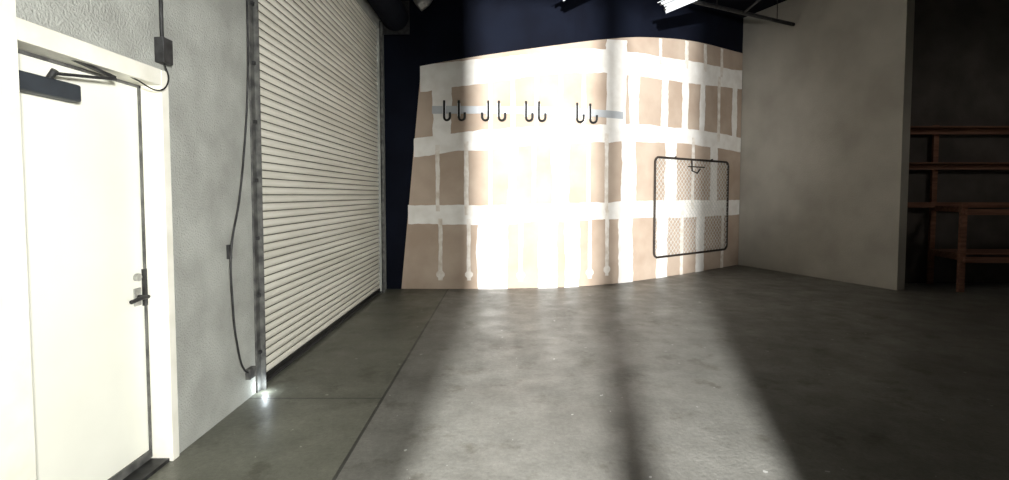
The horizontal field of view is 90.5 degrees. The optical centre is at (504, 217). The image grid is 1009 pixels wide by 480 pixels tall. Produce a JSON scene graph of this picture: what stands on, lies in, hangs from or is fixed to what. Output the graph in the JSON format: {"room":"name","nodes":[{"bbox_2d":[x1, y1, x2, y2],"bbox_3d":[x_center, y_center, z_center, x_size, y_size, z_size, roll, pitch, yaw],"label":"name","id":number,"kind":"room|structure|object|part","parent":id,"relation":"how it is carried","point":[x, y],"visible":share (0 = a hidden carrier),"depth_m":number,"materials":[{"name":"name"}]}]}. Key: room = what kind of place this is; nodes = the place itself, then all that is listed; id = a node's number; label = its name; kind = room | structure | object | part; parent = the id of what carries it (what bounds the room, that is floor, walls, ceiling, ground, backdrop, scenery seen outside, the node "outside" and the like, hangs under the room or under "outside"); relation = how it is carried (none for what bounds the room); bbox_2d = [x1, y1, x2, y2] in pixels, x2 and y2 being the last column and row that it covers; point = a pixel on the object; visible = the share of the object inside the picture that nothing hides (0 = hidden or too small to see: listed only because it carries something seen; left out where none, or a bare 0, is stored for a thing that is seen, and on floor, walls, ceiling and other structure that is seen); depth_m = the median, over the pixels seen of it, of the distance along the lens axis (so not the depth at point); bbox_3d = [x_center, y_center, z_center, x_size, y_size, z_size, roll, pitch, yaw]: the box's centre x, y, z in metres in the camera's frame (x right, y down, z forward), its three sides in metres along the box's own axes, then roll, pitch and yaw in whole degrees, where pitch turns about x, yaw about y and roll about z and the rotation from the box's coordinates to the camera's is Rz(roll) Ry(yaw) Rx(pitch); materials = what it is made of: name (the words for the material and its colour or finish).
{"room":"empty warehouse","nodes":[
{"label":"empty warehouse","id":0,"kind":"room"},
{"bbox_2d":[16,0,385,453],"bbox_3d":[-2.100,-1.288,3.020,0.300,5.400,10.550,0,3,0],"label":"wall","id":1,"kind":"structure","parent":0,"point":[207,86],"depth_m":3.25,"materials":[{"name":"grey concrete"}]},
{"bbox_2d":[0,0,35,479],"bbox_3d":[-1.933,-1.233,1.793,0.035,5.400,0.295,0,3,0],"label":"door frame","id":2,"kind":"structure","parent":1,"relation":"attached to","point":[17,437],"depth_m":1.95,"materials":[{"name":"paint"}]},
{"bbox_2d":[18,53,148,479],"bbox_3d":[-2.075,0.344,2.445,0.061,2.120,0.833,0,3,0],"label":"leaf","id":3,"kind":"object","parent":1,"relation":"attached to","point":[81,164],"depth_m":2.45,"materials":[{"name":"white paint"}]},
{"bbox_2d":[19,70,149,303],"bbox_3d":[-2.022,-0.074,2.407,0.075,1.101,0.756,0,3,0],"label":"hardware piece","id":4,"kind":"object","parent":3,"relation":"attached to","point":[29,83],"depth_m":2.20,"materials":[{"name":"metal"}]},
{"bbox_2d":[45,68,58,78],"bbox_3d":[-1.995,-0.631,2.204,0.052,0.057,0.028,0,3,0],"label":"spindle","id":5,"kind":"object","parent":4,"relation":"attached to","point":[51,74],"depth_m":2.19,"materials":[{"name":"grey metal"}]},
{"bbox_2d":[56,72,116,80],"bbox_3d":[-1.970,-0.665,2.357,0.048,0.057,0.314,0,3,0],"label":"closer arm","id":6,"kind":"object","parent":5,"relation":"attached to","point":[58,73],"depth_m":2.34},
{"bbox_3d":[-1.998,0.447,2.743,0.027,0.030,0.132,0,3,0],"label":"lever handle","id":7,"kind":"part","parent":4,"relation":"part of","materials":[{"name":"metal"}]},
{"bbox_2d":[108,450,150,479],"bbox_3d":[-2.054,1.389,2.490,0.011,0.050,0.810,0,3,0],"label":"door sweep","id":8,"kind":"object","parent":3,"relation":"attached to","point":[146,456],"depth_m":2.75,"materials":[{"name":"metal"}]},
{"bbox_2d":[133,287,141,306],"bbox_3d":[-2.054,0.444,2.798,0.011,0.100,0.050,0,3,0],"label":"escutcheon","id":9,"kind":"object","parent":3,"relation":"attached to","point":[137,291],"visible":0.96,"depth_m":2.79,"materials":[{"name":"metal"}]},
{"bbox_2d":[133,274,141,280],"bbox_3d":[-2.050,0.334,2.793,0.019,0.044,0.044,0,3,0],"label":"deadbolt","id":10,"kind":"object","parent":3,"relation":"attached to","point":[137,277],"visible":1,"depth_m":2.78,"materials":[{"name":"metal"}]},
{"bbox_3d":[-2.051,0.396,2.851,0.015,0.210,0.025,0,3,0],"label":"latch guard","id":11,"kind":"part","parent":3,"relation":"part of","materials":[{"name":"silver metal"}]},
{"bbox_2d":[18,49,152,456],"bbox_3d":[-2.054,0.343,2.443,0.011,2.134,0.838,0,3,0],"label":"door stop weatherstrip","id":12,"kind":"object","parent":1,"relation":"attached to","point":[138,87],"visible":1,"depth_m":2.83,"materials":[{"name":"rubber"}]},
{"bbox_2d":[71,60,115,77],"bbox_3d":[-1.970,-0.721,2.330,0.022,0.062,0.362,0,3,3],"label":"closer arm","id":13,"kind":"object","parent":1,"relation":"in","point":[89,66],"depth_m":2.40},
{"bbox_2d":[16,17,178,460],"bbox_3d":[-2.025,0.312,2.450,0.190,2.255,0.943,0,3,0],"label":"frame","id":14,"kind":"object","parent":1,"relation":"attached to","point":[33,38],"visible":0.63,"depth_m":2.85,"materials":[{"name":"paint"}]},
{"bbox_2d":[130,64,169,90],"bbox_3d":[-1.952,-0.773,2.554,0.036,0.169,0.575,0,3,8],"label":"cable loop","id":15,"kind":"object","parent":1,"relation":"attached to","point":[165,87],"visible":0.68,"depth_m":2.78,"materials":[{"name":"black rubber"}]},
{"bbox_2d":[154,0,172,64],"bbox_3d":[-1.922,-2.417,2.753,0.054,3.100,0.080,0,3,0],"label":"conduit","id":16,"kind":"object","parent":1,"relation":"attached to","point":[163,47],"visible":0.94,"depth_m":2.80,"materials":[{"name":"metal"}]},
{"bbox_2d":[226,0,255,379],"bbox_3d":[-1.929,-0.495,3.635,0.039,3.440,0.349,0,3,0],"label":"chain","id":17,"kind":"object","parent":1,"relation":"hanging from","point":[250,372],"visible":1,"depth_m":3.68,"materials":[{"name":"metal"}]},
{"bbox_2d":[248,0,266,392],"bbox_3d":[-1.925,-0.751,3.862,0.049,4.250,0.075,0,3,0],"label":"guide","id":18,"kind":"object","parent":1,"relation":"attached to","point":[253,14],"visible":0.89,"depth_m":3.90,"materials":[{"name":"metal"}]},
{"bbox_2d":[258,0,379,371],"bbox_3d":[-1.996,-0.952,5.878,0.023,4.349,4.030,0,3,0],"label":"curtain slats","id":19,"kind":"object","parent":1,"relation":"attached to","point":[318,84],"visible":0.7,"depth_m":5.26,"materials":[{"name":"beige paint"}]},
{"bbox_2d":[266,288,379,376],"bbox_3d":[-2.000,1.242,5.978,0.040,0.053,4.010,0,3,0],"label":"bottom bar","id":20,"kind":"object","parent":19,"relation":"attached to","point":[271,371],"visible":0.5,"depth_m":5.21,"materials":[{"name":"grey metal"}]},
{"bbox_2d":[267,291,381,381],"bbox_3d":[-1.960,1.256,5.978,0.040,0.008,3.870,0,3,0],"label":"bottom angle","id":21,"kind":"object","parent":20,"relation":"attached to","point":[293,359],"depth_m":5.16,"materials":[{"name":"black metal"}]},
{"bbox_2d":[379,21,384,291],"bbox_3d":[-1.925,-0.934,7.903,0.049,4.250,0.075,0,3,0],"label":"guide","id":22,"kind":"object","parent":1,"relation":"attached to","point":[380,22],"visible":0.93,"depth_m":7.86,"materials":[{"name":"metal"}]},
{"bbox_3d":[-1.724,-2.960,3.690,0.449,0.520,0.020,0,3,0],"label":"bracket","id":23,"kind":"object","parent":1,"relation":"attached to","visible":0},
{"bbox_2d":[367,0,408,30],"bbox_3d":[-1.720,-3.055,5.782,0.420,0.420,4.170,0,3,0],"label":"roll","id":24,"kind":"object","parent":23,"relation":"attached to","point":[393,14],"visible":1,"depth_m":7.27,"materials":[{"name":"paint"}]},
{"bbox_2d":[384,0,742,288],"bbox_3d":[1.812,-1.568,9.182,7.760,5.400,1.144,-1,3,-22],"label":"wall","id":25,"kind":"structure","parent":0,"point":[446,30],"depth_m":8.15,"materials":[{"name":"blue paint"}]},
{"bbox_2d":[382,1,409,34],"bbox_3d":[-1.724,-3.151,7.875,0.449,0.520,0.020,0,3,0],"label":"bracket","id":26,"kind":"object","parent":25,"relation":"attached to","point":[405,31],"visible":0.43,"depth_m":7.88,"materials":[{"name":"metal"}]},
{"bbox_2d":[401,37,742,288],"bbox_3d":[1.928,-1.182,9.136,7.466,4.633,0.968,-1,3,-23],"label":"drywall sheathing","id":27,"kind":"object","parent":25,"relation":"attached to","point":[557,201],"visible":1,"depth_m":8.34,"materials":[{"name":"paint"}]},
{"bbox_2d":[432,100,622,123],"bbox_3d":[0.475,-1.726,8.211,3.286,0.339,0.362,0,3,-10],"label":"hook rail","id":28,"kind":"object","parent":27,"relation":"attached to","point":[444,109],"visible":1,"depth_m":8.11,"materials":[{"name":"white metal"}]},
{"bbox_2d":[653,156,728,258],"bbox_3d":[3.726,-0.228,9.861,2.530,1.902,0.106,-2,3,-37],"label":"mesh panel","id":29,"kind":"object","parent":27,"relation":"attached to","point":[657,157],"visible":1,"depth_m":9.76,"materials":[{"name":"metal"}]},
{"bbox_2d":[147,265,1008,479],"bbox_3d":[3.725,1.470,3.120,12.050,0.120,17.100,0,3,0],"label":"floor","id":30,"kind":"structure","parent":0,"point":[736,372],"depth_m":3.95,"materials":[{"name":"concrete"}]},
{"bbox_2d":[123,458,169,479],"bbox_3d":[-2.030,1.428,2.492,0.160,0.020,0.838,0,3,0],"label":"threshold","id":31,"kind":"object","parent":30,"relation":"on","point":[153,465],"visible":0.6,"depth_m":2.79,"materials":[{"name":"metal"}]},
{"bbox_2d":[907,125,1008,291],"bbox_3d":[8.050,-0.202,8.304,2.900,2.750,0.830,0,3,0],"label":"wooden shelf","id":32,"kind":"object","parent":30,"relation":"on","point":[959,254],"visible":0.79,"depth_m":8.52,"materials":[{"name":"brown wood"}]},
{"bbox_2d":[704,0,785,17],"bbox_3d":[3.725,-4.117,4.468,12.050,0.120,13.900,0,3,0],"label":"ceiling","id":33,"kind":"structure","parent":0,"point":[742,5],"depth_m":10.12,"materials":[{"name":"paint"}]},
{"bbox_2d":[738,0,914,289],"bbox_3d":[5.869,-1.586,9.572,0.258,5.400,3.287,-1,3,-20],"label":"wall","id":34,"kind":"structure","parent":0,"point":[826,109],"depth_m":9.15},
{"bbox_2d":[905,0,1008,282],"bbox_3d":[7.970,-1.549,8.764,3.260,5.400,0.150,0,3,0],"label":"wall","id":35,"kind":"structure","parent":0,"point":[960,70],"depth_m":8.68,"materials":[{"name":"paint"}]},
{"bbox_3d":[3.825,-3.890,4.128,11.530,0.298,7.600,0,3,0],"label":"ceiling","id":36,"kind":"structure","parent":0,"visible":0},
{"bbox_2d":[413,0,432,10],"bbox_3d":[-1.250,-3.709,7.790,0.350,0.956,0.250,0,3,0],"label":"air duct","id":37,"kind":"object","parent":36,"relation":"hanging from","point":[421,4],"visible":1,"depth_m":7.74,"materials":[{"name":"metal"}]},
{"bbox_2d":[657,0,696,12],"bbox_3d":[2.535,-3.529,6.731,0.216,1.239,0.936,-2,3,-41],"label":"fluorescent light","id":38,"kind":"object","parent":36,"relation":"hanging from","point":[669,5],"visible":1,"depth_m":7.02,"materials":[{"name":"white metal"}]},
{"bbox_2d":[692,0,794,25],"bbox_3d":[4.676,-3.960,8.707,2.520,0.571,1.182,-1,3,-23],"label":"pipe","id":39,"kind":"object","parent":36,"relation":"hanging from","point":[702,3],"visible":0.92,"depth_m":9.13,"materials":[{"name":"metal"}]}
]}

